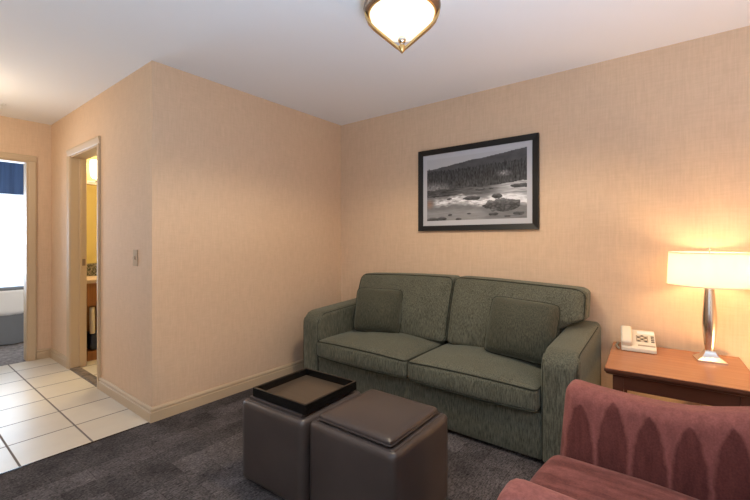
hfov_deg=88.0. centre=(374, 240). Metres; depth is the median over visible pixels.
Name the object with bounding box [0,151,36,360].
trim
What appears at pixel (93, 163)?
vanity light
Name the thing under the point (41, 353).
baseboard
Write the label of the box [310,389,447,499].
storage ottoman
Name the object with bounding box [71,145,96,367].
trim
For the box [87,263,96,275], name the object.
backsplash
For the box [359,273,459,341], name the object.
cushion
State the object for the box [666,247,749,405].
table lamp
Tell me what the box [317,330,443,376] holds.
seat cushion
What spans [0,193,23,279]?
window
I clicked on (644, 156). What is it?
wall
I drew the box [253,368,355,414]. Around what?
serving tray
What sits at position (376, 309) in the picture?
throw pillow
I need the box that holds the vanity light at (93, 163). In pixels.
[87,160,96,184]
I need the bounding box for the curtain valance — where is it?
[0,161,23,194]
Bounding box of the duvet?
[0,278,23,315]
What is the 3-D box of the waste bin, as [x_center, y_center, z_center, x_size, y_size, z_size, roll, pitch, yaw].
[-2.927,1.043,4.100,0.200,0.170,0.190,0,0,38]
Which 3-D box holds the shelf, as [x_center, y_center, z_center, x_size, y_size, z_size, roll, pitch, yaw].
[-2.675,1.149,4.622,0.500,0.040,1.395,0,0,38]
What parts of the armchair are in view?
arm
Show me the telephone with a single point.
(631, 340)
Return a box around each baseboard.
[37,348,49,359]
[50,348,65,367]
[99,377,151,422]
[150,359,302,422]
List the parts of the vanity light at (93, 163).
lamp shade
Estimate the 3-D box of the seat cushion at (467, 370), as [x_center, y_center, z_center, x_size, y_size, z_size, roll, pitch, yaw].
[0.723,0.848,2.578,0.839,0.194,0.624,0,0,38]
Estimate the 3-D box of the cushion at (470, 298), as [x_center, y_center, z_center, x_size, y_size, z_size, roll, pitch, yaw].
[1.004,0.538,2.798,0.938,0.502,0.337,0,0,38]
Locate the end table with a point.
(669, 373)
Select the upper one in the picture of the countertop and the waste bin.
the countertop
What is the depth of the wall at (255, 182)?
3.17 m
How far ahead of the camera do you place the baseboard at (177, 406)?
2.99 m
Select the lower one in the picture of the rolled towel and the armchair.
the armchair
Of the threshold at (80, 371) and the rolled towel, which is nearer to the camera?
the threshold at (80, 371)
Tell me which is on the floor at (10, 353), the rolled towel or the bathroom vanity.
the bathroom vanity
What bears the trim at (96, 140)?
attached to the wall at (131, 117)
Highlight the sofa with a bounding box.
[303,273,600,461]
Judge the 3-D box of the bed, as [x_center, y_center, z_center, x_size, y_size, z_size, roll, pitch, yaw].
[-5.375,0.873,4.314,1.540,0.678,2.424,0,0,38]
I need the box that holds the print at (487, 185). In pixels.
[427,146,526,220]
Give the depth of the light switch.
2.77 m
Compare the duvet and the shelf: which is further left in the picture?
the duvet
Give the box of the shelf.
[87,348,96,355]
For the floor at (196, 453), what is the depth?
2.10 m
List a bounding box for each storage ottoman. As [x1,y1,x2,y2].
[243,390,360,499]
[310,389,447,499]
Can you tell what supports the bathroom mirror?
attached to the wall at (18, 136)
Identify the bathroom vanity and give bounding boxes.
[87,263,96,360]
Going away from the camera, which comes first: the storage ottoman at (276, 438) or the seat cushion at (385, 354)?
the storage ottoman at (276, 438)
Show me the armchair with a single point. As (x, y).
(616, 445)
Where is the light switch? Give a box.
[133,250,137,265]
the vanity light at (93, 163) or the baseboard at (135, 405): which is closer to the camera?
the baseboard at (135, 405)
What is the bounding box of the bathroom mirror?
[87,185,96,262]
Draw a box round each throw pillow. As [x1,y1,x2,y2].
[354,288,402,332]
[484,296,559,364]
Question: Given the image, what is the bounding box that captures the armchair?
[497,379,749,499]
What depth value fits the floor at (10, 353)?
4.06 m
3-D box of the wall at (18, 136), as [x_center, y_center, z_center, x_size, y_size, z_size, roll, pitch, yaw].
[-3.824,0.004,3.647,0.120,2.440,5.197,0,0,38]
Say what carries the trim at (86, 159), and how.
attached to the wall at (131, 117)
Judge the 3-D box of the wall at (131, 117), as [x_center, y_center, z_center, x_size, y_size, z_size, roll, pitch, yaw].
[-2.421,0.004,3.400,2.404,2.440,0.120,0,0,38]
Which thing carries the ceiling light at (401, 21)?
attached to the ceiling
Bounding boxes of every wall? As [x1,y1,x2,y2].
[0,116,96,349]
[51,61,169,406]
[170,67,340,400]
[341,26,749,405]
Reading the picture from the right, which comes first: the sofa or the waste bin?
the sofa
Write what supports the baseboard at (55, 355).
attached to the wall at (131, 117)
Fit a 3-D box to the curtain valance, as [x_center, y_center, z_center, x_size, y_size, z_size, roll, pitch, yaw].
[-5.743,-0.907,5.109,0.070,0.462,2.730,0,0,38]
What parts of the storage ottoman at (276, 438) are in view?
lid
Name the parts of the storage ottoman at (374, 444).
lid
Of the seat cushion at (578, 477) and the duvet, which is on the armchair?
the seat cushion at (578, 477)
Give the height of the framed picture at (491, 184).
0.713 m
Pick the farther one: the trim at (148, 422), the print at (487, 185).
the print at (487, 185)
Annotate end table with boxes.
[604,341,749,405]
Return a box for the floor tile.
[0,357,147,472]
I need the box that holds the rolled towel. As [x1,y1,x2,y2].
[89,307,94,333]
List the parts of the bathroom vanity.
panel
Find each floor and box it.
[0,342,96,376]
[0,388,544,499]
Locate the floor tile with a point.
(47, 409)
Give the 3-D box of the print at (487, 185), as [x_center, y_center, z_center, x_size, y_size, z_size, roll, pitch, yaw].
[0.805,-0.441,3.187,0.861,0.537,0.001,0,0,38]
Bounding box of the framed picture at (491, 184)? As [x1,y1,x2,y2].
[418,133,538,230]
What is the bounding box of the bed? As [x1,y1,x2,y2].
[0,278,23,344]
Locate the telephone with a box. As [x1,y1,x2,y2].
[616,325,656,353]
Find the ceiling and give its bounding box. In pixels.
[0,0,749,124]
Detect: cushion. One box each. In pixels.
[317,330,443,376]
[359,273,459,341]
[408,343,540,410]
[448,276,590,346]
[530,455,698,499]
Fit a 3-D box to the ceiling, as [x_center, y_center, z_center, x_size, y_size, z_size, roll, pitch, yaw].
[-2.224,-1.266,2.529,9.370,0.100,5.620,0,0,38]
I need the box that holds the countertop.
[87,276,96,283]
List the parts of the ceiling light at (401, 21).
lamp shade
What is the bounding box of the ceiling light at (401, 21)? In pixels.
[364,0,440,52]
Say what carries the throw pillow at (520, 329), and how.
on the sofa
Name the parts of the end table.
leg, leg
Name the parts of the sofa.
arm, arm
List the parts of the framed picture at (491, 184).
frame, frame, frame, frame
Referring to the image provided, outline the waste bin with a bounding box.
[87,330,96,349]
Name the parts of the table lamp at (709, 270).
shade trim, lamp shade, shade trim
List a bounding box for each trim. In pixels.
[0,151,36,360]
[0,422,148,474]
[66,136,100,388]
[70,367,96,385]
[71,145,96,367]
[86,159,86,365]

